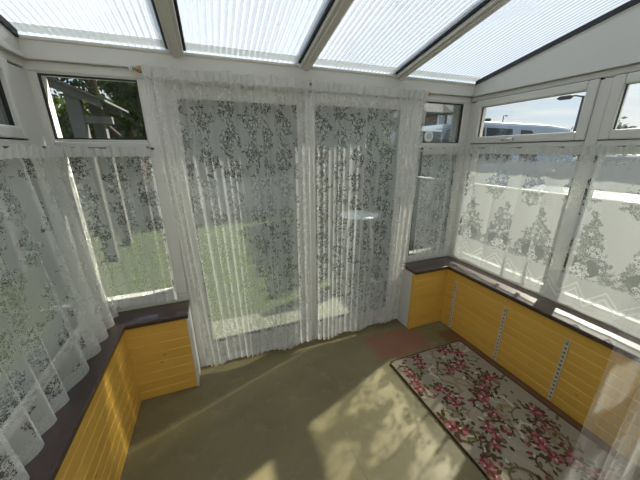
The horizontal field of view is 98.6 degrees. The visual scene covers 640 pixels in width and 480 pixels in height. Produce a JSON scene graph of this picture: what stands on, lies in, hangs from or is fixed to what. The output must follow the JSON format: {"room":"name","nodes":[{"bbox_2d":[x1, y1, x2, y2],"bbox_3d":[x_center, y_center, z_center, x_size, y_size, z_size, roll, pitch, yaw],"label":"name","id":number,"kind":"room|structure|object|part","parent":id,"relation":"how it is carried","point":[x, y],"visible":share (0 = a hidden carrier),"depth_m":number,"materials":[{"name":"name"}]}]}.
{"room":"sunroom","nodes":[
{"label":"sunroom","id":0,"kind":"room"},
{"bbox_2d":[0,24,24,58],"bbox_3d":[-1.001,-0.809,0.092,0.074,0.627,2.580,-7,19,-20],"label":"wall","id":1,"kind":"structure","parent":0,"point":[9,43],"depth_m":1.24,"materials":[{"name":"white paint"}]},
{"bbox_2d":[18,59,95,311],"bbox_3d":[-1.524,-0.221,1.589,0.129,1.506,0.129,-7,19,-20],"label":"trim","id":2,"kind":"structure","parent":1,"relation":"attached to","point":[24,67],"depth_m":1.39,"materials":[{"name":"white plastic"}]},
{"bbox_2d":[55,334,141,479],"bbox_3d":[-0.851,1.167,0.680,0.160,0.566,2.392,-7,19,-20],"label":"wall","id":3,"kind":"structure","parent":0,"point":[98,450],"depth_m":1.36,"materials":[{"name":"yellow wood"}]},
{"bbox_2d":[0,300,199,453],"bbox_3d":[-0.766,1.164,0.852,0.606,0.666,2.640,-7,19,-20],"label":"wall","id":4,"kind":"structure","parent":0,"point":[184,300],"depth_m":1.91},
{"bbox_2d":[0,49,89,445],"bbox_3d":[-1.022,0.175,0.399,0.172,1.436,2.580,-7,19,-20],"label":"window","id":5,"kind":"structure","parent":4,"relation":"in","point":[19,119],"depth_m":1.23,"materials":[{"name":"white plastic"}]},
{"bbox_3d":[-1.258,-0.515,0.876,0.006,0.236,0.758,-7,19,-20],"label":"pane","id":6,"kind":"part","parent":5,"relation":"part of","materials":[{"name":"clear glass"}]},
{"bbox_3d":[-1.257,-0.515,0.876,0.062,0.332,0.854,-7,19,-20],"label":"sash","id":7,"kind":"part","parent":5,"relation":"part of","materials":[{"name":"white plastic"}]},
{"bbox_3d":[-1.256,0.151,1.090,0.006,0.925,0.838,-7,19,-20],"label":"pane","id":8,"kind":"part","parent":5,"relation":"part of","materials":[{"name":"clear glass"}]},
{"bbox_3d":[-0.974,-0.125,0.336,0.071,0.028,2.405,-7,19,-20],"label":"curtain rod","id":9,"kind":"object","parent":5,"relation":"attached to","visible":0},
{"bbox_2d":[0,144,118,479],"bbox_3d":[-0.973,0.266,0.752,0.124,1.034,1.880,-7,19,-20],"label":"lace curtain","id":10,"kind":"object","parent":9,"relation":"hanging from","point":[16,443],"visible":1,"depth_m":1.14,"materials":[{"name":"white fabric"}]},
{"bbox_2d":[0,300,189,479],"bbox_3d":[-0.727,0.838,0.730,0.550,0.030,2.580,-7,19,-20],"label":"windowsill","id":11,"kind":"structure","parent":4,"relation":"in","point":[58,438],"depth_m":1.21,"materials":[{"name":"brown wood"}]},
{"bbox_2d":[186,308,199,385],"bbox_3d":[-0.904,0.752,1.972,0.012,0.566,0.184,-7,19,-20],"label":"trim","id":12,"kind":"structure","parent":4,"relation":"attached to","point":[189,319],"depth_m":1.94,"materials":[{"name":"white plastic"}]},
{"bbox_2d":[124,319,197,400],"bbox_3d":[-1.147,0.781,1.885,0.509,0.566,0.183,-7,19,-20],"label":"wall","id":13,"kind":"structure","parent":0,"point":[161,357],"depth_m":1.82,"materials":[{"name":"yellow wood"}]},
{"bbox_2d":[24,60,188,310],"bbox_3d":[-1.214,-0.245,1.707,0.545,1.436,0.127,-7,19,-20],"label":"window","id":14,"kind":"structure","parent":13,"relation":"in","point":[37,71],"depth_m":1.54,"materials":[{"name":"white plastic"}]},
{"bbox_2d":[69,146,153,149],"bbox_3d":[-1.195,-0.513,1.545,0.470,0.028,0.072,-7,19,-20],"label":"curtain rod","id":15,"kind":"object","parent":14,"relation":"attached to","point":[146,146],"visible":0.14,"depth_m":1.51,"materials":[{"name":"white metal"}]},
{"bbox_2d":[50,145,176,309],"bbox_3d":[-1.172,-0.037,1.647,0.445,1.005,0.053,-7,19,-20],"label":"lace curtain","id":16,"kind":"object","parent":15,"relation":"hanging from","point":[99,165],"visible":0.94,"depth_m":1.63,"materials":[{"name":"white fabric"}]},
{"bbox_2d":[152,77,415,366],"bbox_3d":[-0.094,-0.074,2.171,1.820,2.052,0.129,-7,19,-20],"label":"door","id":17,"kind":"structure","parent":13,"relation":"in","point":[311,201],"depth_m":2.06,"materials":[{"name":"white plastic"}]},
{"bbox_3d":[0.292,-0.144,2.296,0.710,1.745,0.006,-7,19,-20],"label":"pane","id":18,"kind":"part","parent":17,"relation":"part of","materials":[{"name":"glass"}]},
{"bbox_2d":[0,0,639,84],"bbox_3d":[0.360,-1.047,0.630,2.995,0.669,2.700,-7,19,-20],"label":"ceiling","id":19,"kind":"structure","parent":0,"point":[476,41],"depth_m":1.46,"materials":[{"name":"white plastic"}]},
{"bbox_3d":[-0.719,-0.929,0.235,0.685,0.599,2.700,-7,19,-20],"label":"roof panel","id":20,"kind":"part","parent":19,"relation":"part of","materials":[{"name":"white plastic"}]},
{"bbox_3d":[-0.014,-1.014,0.490,0.678,0.599,2.700,-7,19,-20],"label":"roof panel","id":21,"kind":"part","parent":19,"relation":"part of","materials":[{"name":"white plastic"}]},
{"bbox_3d":[0.679,-1.097,0.742,0.666,0.599,2.700,-7,19,-20],"label":"roof panel","id":22,"kind":"part","parent":19,"relation":"part of","materials":[{"name":"white plastic"}]},
{"bbox_3d":[1.407,-1.184,1.006,0.753,0.599,2.700,-7,19,-20],"label":"roof panel","id":23,"kind":"part","parent":19,"relation":"part of","materials":[{"name":"white plastic"}]},
{"bbox_2d":[120,319,639,479],"bbox_3d":[0.371,1.291,1.372,3.335,0.100,2.680,-7,19,-20],"label":"floor","id":24,"kind":"structure","parent":0,"point":[335,408],"depth_m":1.70,"materials":[{"name":"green carpet"}]},
{"bbox_2d":[390,341,639,479],"bbox_3d":[1.186,1.165,1.564,0.735,0.016,1.672,-7,19,-20],"label":"floral rug","id":25,"kind":"object","parent":24,"relation":"on","point":[507,432],"visible":1,"depth_m":1.69,"materials":[{"name":"fabric"}]},
{"bbox_2d":[410,269,447,328],"bbox_3d":[1.061,0.516,2.686,0.532,0.566,0.183,-7,19,-20],"label":"wall","id":26,"kind":"structure","parent":0,"point":[429,288],"depth_m":2.57,"materials":[{"name":"yellow wood"}]},
{"bbox_2d":[402,94,471,262],"bbox_3d":[1.008,-0.511,2.513,0.568,1.436,0.127,-7,19,-20],"label":"window","id":27,"kind":"structure","parent":26,"relation":"in","point":[455,109],"depth_m":2.39,"materials":[{"name":"white plastic"}]},
{"bbox_3d":[1.019,-0.321,2.533,0.418,0.925,0.006,-7,19,-20],"label":"pane","id":28,"kind":"part","parent":27,"relation":"part of","materials":[{"name":"clear glass"}]},
{"bbox_3d":[1.017,-0.983,2.320,0.418,0.308,0.006,-7,19,-20],"label":"pane","id":29,"kind":"part","parent":27,"relation":"part of","materials":[{"name":"clear glass"}]},
{"bbox_3d":[1.035,-0.780,2.354,0.505,0.028,0.072,-7,19,-20],"label":"curtain rod","id":30,"kind":"object","parent":27,"relation":"attached to","visible":0},
{"bbox_2d":[412,147,465,259],"bbox_3d":[1.046,-0.305,2.452,0.455,0.997,0.055,-7,19,-20],"label":"lace curtain","id":31,"kind":"object","parent":30,"relation":"hanging from","point":[437,152],"visible":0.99,"depth_m":2.44,"materials":[{"name":"white fabric"}]},
{"bbox_2d":[396,256,638,338],"bbox_3d":[1.511,0.891,1.679,0.629,0.666,2.640,-7,19,-20],"label":"wall","id":32,"kind":"structure","parent":0,"point":[444,256],"depth_m":2.59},
{"bbox_2d":[397,269,415,328],"bbox_3d":[0.807,0.547,2.593,0.012,0.566,0.183,-7,19,-20],"label":"trim","id":33,"kind":"structure","parent":32,"relation":"attached to","point":[405,310],"depth_m":2.57,"materials":[{"name":"white plastic"}]},
{"bbox_2d":[403,256,639,362],"bbox_3d":[1.491,0.572,1.535,0.573,0.030,2.580,-7,19,-20],"label":"window sill","id":34,"kind":"structure","parent":32,"relation":"in","point":[623,343],"depth_m":1.86,"materials":[{"name":"brown wood"}]},
{"bbox_2d":[449,63,639,327],"bbox_3d":[1.792,-0.162,1.421,0.172,1.436,2.580,-7,19,-20],"label":"window","id":35,"kind":"structure","parent":32,"relation":"in","point":[606,91],"depth_m":1.72,"materials":[{"name":"white plastic"}]},
{"bbox_3d":[1.413,-0.760,2.073,0.040,0.026,0.084,-7,19,-20],"label":"handle","id":36,"kind":"part","parent":35,"relation":"part of","materials":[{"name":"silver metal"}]},
{"bbox_3d":[1.477,-0.883,1.993,0.062,0.332,0.819,-7,19,-20],"label":"sash","id":37,"kind":"part","parent":35,"relation":"part of","materials":[{"name":"white plastic"}]},
{"bbox_2d":[481,145,639,148],"bbox_3d":[1.734,-0.450,1.319,0.072,0.028,2.405,-7,19,-20],"label":"curtain rod","id":38,"kind":"object","parent":35,"relation":"attached to","point":[580,145],"visible":0.1,"depth_m":1.75,"materials":[{"name":"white metal"}]},
{"bbox_2d":[451,143,639,337],"bbox_3d":[1.584,-0.051,1.673,0.046,1.015,1.875,-7,19,-20],"label":"lace curtain","id":39,"kind":"object","parent":38,"relation":"hanging from","point":[621,230],"visible":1,"depth_m":1.76,"materials":[{"name":"white fabric"}]},
{"bbox_3d":[1.820,-0.609,1.138,0.062,0.332,0.976,-7,19,-20],"label":"sash","id":40,"kind":"part","parent":35,"relation":"part of","materials":[{"name":"white plastic"}]},
{"bbox_2d":[440,269,639,466],"bbox_3d":[1.690,0.863,1.602,0.170,0.566,2.392,-7,19,-20],"label":"wall","id":41,"kind":"structure","parent":0,"point":[598,386],"depth_m":1.77,"materials":[{"name":"yellow wood"}]},
{"bbox_2d":[448,281,457,326],"bbox_3d":[1.222,0.594,2.533,0.014,0.470,0.023,-7,19,-20],"label":"upright","id":42,"kind":"object","parent":41,"relation":"attached to","point":[456,282],"visible":1,"depth_m":2.53,"materials":[{"name":"white paint"}]},
{"bbox_2d":[493,307,507,359],"bbox_3d":[1.386,0.726,2.123,0.014,0.470,0.023,-7,19,-20],"label":"upright","id":43,"kind":"object","parent":41,"relation":"attached to","point":[505,310],"visible":1,"depth_m":2.12,"materials":[{"name":"white paint"}]},
{"bbox_2d":[547,339,570,400],"bbox_3d":[1.529,0.840,1.767,0.014,0.470,0.023,-7,19,-20],"label":"upright","id":44,"kind":"object","parent":41,"relation":"attached to","point":[567,342],"visible":1,"depth_m":1.76,"materials":[{"name":"white paint"}]},
{"bbox_2d":[474,3,639,96],"bbox_3d":[1.765,-1.140,1.096,0.074,0.627,2.580,-7,19,-20],"label":"wall","id":45,"kind":"structure","parent":0,"point":[614,42],"depth_m":1.62,"materials":[{"name":"white paint"}]},
{"bbox_2d":[16,34,475,96],"bbox_3d":[-0.088,-1.099,1.849,2.935,0.097,0.120,-7,19,-20],"label":"beam","id":46,"kind":"structure","parent":45,"relation":"attached to","point":[37,48],"depth_m":1.59,"materials":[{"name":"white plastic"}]},
{"bbox_2d":[128,64,430,95],"bbox_3d":[-0.079,-1.024,1.799,2.007,0.042,0.039,-7,19,-20],"label":"pole","id":47,"kind":"object","parent":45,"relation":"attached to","point":[137,68],"visible":0.23,"depth_m":1.47,"materials":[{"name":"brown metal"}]},
{"bbox_2d":[141,64,311,366],"bbox_3d":[-0.498,-0.021,1.905,0.935,2.016,0.065,-7,19,-20],"label":"lace curtain","id":48,"kind":"object","parent":47,"relation":"hanging from","point":[179,76],"visible":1,"depth_m":1.82,"materials":[{"name":"white fabric"}]},
{"bbox_2d":[311,79,428,339],"bbox_3d":[0.388,-0.124,2.225,0.938,2.012,0.068,-7,19,-20],"label":"lace curtain","id":49,"kind":"object","parent":47,"relation":"hanging from","point":[368,90],"visible":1,"depth_m":2.15,"materials":[{"name":"white fabric"}]},
{"bbox_2d":[448,97,475,256],"bbox_3d":[1.330,-0.564,2.625,0.129,1.506,0.129,-7,19,-20],"label":"trim","id":50,"kind":"structure","parent":45,"relation":"attached to","point":[472,97],"depth_m":2.53,"materials":[{"name":"white plastic"}]},
{"label":"outside","id":51,"kind":"structure","parent":0,"visible":0},
{"bbox_2d":[214,289,380,338],"bbox_3d":[-0.031,0.967,3.029,3.980,0.205,0.740,-7,19,-20],"label":"gravel path","id":52,"kind":"structure","parent":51,"point":[378,291],"depth_m":3.08,"materials":[{"name":"beige gravel"}]},
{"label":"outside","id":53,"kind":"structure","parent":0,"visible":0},
{"bbox_2d":[89,212,407,321],"bbox_3d":[-17.659,-0.710,8.423,32.880,0.200,52.000,-7,19,-20],"label":"lawn","id":54,"kind":"structure","parent":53,"point":[260,215],"depth_m":4.50,"materials":[{"name":"green plant"}]},
{"bbox_2d":[13,1,157,111],"bbox_3d":[-6.933,-3.898,8.484,4.277,5.774,2.640,-6,19,-18],"label":"tree","id":55,"kind":"object","parent":54,"relation":"on","point":[91,86],"visible":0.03,"depth_m":8.09,"materials":[{"name":"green plant"}]},
{"bbox_2d":[45,76,132,261],"bbox_3d":[-4.201,-1.310,4.358,2.000,3.350,1.300,-7,19,-20],"label":"pergola","id":56,"kind":"object","parent":54,"relation":"on","point":[74,97],"visible":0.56,"depth_m":4.04,"materials":[{"name":"wood"}]},
{"bbox_3d":[-3.497,-0.875,4.274,0.170,2.570,0.140,-7,19,-20],"label":"post","id":57,"kind":"part","parent":56,"relation":"part of","materials":[{"name":"grey wood"}]},
{"bbox_3d":[-3.267,-1.774,4.079,0.340,0.100,0.080,-7,19,-20],"label":"rail","id":58,"kind":"part","parent":56,"relation":"part of","materials":[{"name":"grey wood"}]},
{"bbox_3d":[-3.819,-1.132,5.075,0.170,2.570,0.140,-7,19,-20],"label":"post","id":59,"kind":"part","parent":56,"relation":"part of","materials":[{"name":"wood"}]},
{"bbox_2d":[52,94,152,182],"bbox_3d":[-6.764,-1.796,6.550,5.380,3.148,0.900,-7,19,-20],"label":"hedge","id":60,"kind":"object","parent":54,"relation":"on","point":[119,125],"visible":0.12,"depth_m":6.68,"materials":[{"name":"green plant"}]},
{"bbox_2d":[85,0,189,227],"bbox_3d":[-3.924,-2.700,6.314,2.580,4.803,1.885,11,21,30],"label":"tree","id":61,"kind":"object","parent":54,"relation":"on","point":[125,93],"visible":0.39,"depth_m":5.77,"materials":[{"name":"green plant"}]},
{"bbox_2d":[76,175,296,227],"bbox_3d":[-4.990,-0.895,6.816,9.500,1.060,0.280,-7,19,-20],"label":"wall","id":62,"kind":"structure","parent":54,"relation":"on","point":[237,178],"depth_m":7.54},
{"bbox_2d":[179,84,394,178],"bbox_3d":[-0.896,-3.236,9.062,7.397,4.273,1.200,-7,19,-20],"label":"hedge","id":63,"kind":"object","parent":54,"relation":"on","point":[321,128],"visible":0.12,"depth_m":8.49,"materials":[{"name":"green plant"}]},
{"bbox_2d":[286,177,338,232],"bbox_3d":[-0.162,-0.739,6.007,1.187,1.297,0.721,-1,18,-2],"label":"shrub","id":64,"kind":"object","parent":54,"relation":"on","point":[327,187],"visible":0.17,"depth_m":5.87,"materials":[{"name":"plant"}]},
{"bbox_2d":[317,139,394,253],"bbox_3d":[0.544,-1.162,6.223,0.336,2.018,3.770,-7,19,-20],"label":"hedge","id":65,"kind":"object","parent":54,"relation":"on","point":[386,144],"visible":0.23,"depth_m":5.38,"materials":[{"name":"green plant"}]},
{"bbox_2d":[340,210,375,260],"bbox_3d":[0.665,-0.080,4.738,0.670,0.752,0.670,-7,19,-20],"label":"garden table","id":66,"kind":"object","parent":54,"relation":"on","point":[371,214],"visible":0.22,"depth_m":4.59,"materials":[{"name":"white plastic"}]},
{"bbox_3d":[0.576,-0.005,4.547,0.047,0.725,0.133,7,19,21],"label":"leg","id":67,"kind":"part","parent":66,"relation":"part of","materials":[{"name":"white plastic"}]},
{"bbox_2d":[371,270,382,288],"bbox_3d":[0.763,0.514,3.681,0.156,0.253,0.170,-7,19,-20],"label":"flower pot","id":68,"kind":"object","parent":54,"relation":"on","point":[378,277],"visible":0.42,"depth_m":3.64,"materials":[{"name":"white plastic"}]},
{"bbox_3d":[0.762,0.577,3.695,0.150,0.125,0.150,-7,19,-20],"label":"pot","id":69,"kind":"part","parent":68,"relation":"part of","materials":[{"name":"white plastic"}]},
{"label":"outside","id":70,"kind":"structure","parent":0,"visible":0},
{"bbox_3d":[23.690,-10.729,38.671,67.120,0.500,82.000,-7,19,-20],"label":"road","id":71,"kind":"object","parent":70,"visible":0},
{"bbox_2d":[336,40,441,135],"bbox_3d":[3.273,-8.171,17.778,7.500,7.550,6.550,-7,19,-20],"label":"house","id":72,"kind":"structure","parent":71,"relation":"on","point":[433,111],"depth_m":16.03,"materials":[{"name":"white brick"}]},
{"bbox_2d":[418,129,441,177],"bbox_3d":[1.583,-0.846,4.451,0.665,1.775,0.090,-7,19,-20],"label":"gate","id":73,"kind":"object","parent":71,"relation":"on","point":[429,135],"visible":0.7,"depth_m":4.28,"materials":[{"name":"white plastic"}]},
{"bbox_3d":[1.578,-1.667,4.186,0.640,0.030,0.070,-7,19,-20],"label":"rail","id":74,"kind":"part","parent":73,"relation":"part of","materials":[{"name":"white plastic"}]},
{"bbox_3d":[1.861,-0.884,4.567,0.060,1.775,0.060,-7,19,-20],"label":"post","id":75,"kind":"part","parent":73,"relation":"part of","materials":[{"name":"white metal"}]},
{"bbox_2d":[380,121,572,188],"bbox_3d":[3.286,-1.585,6.381,4.920,1.989,2.150,-7,19,-20],"label":"van","id":76,"kind":"object","parent":71,"relation":"on","point":[490,128],"visible":0.04,"depth_m":5.57,"materials":[{"name":"silver metal"}]},
{"bbox_2d":[410,176,639,338],"bbox_3d":[2.643,0.606,1.547,0.066,1.382,6.520,-7,19,-20],"label":"wall","id":77,"kind":"structure","parent":71,"relation":"on","point":[592,269],"depth_m":2.66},
{"bbox_2d":[557,95,584,131],"bbox_3d":[8.737,-3.473,10.056,0.150,3.301,0.830,-10,20,-27],"label":"street lamp","id":78,"kind":"object","parent":71,"relation":"on","point":[566,97],"visible":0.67,"depth_m":9.51,"materials":[{"name":"grey metal"}]},
{"bbox_3d":[8.899,-3.336,9.776,0.135,3.210,0.135,-7,19,-20],"label":"post","id":79,"kind":"part","parent":78,"relation":"part of","materials":[{"name":"grey metal"}]},
{"bbox_2d":[528,155,639,201],"bbox_3d":[5.052,-0.682,4.439,4.020,1.450,2.020,-7,19,-20],"label":"hatchback","id":80,"kind":"object","parent":71,"relation":"on","point":[566,186],"visible":0.02,"depth_m":4.15,"materials":[{"name":"grey paint"}]},
{"bbox_2d":[617,116,637,128],"bbox_3d":[18.583,-6.085,17.814,2.396,3.463,2.556,-7,19,-20],"label":"tree","id":81,"kind":"object","parent":71,"relation":"on","point":[624,126],"visible":0.02,"depth_m":17.00,"materials":[{"name":"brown plant"}]}
]}

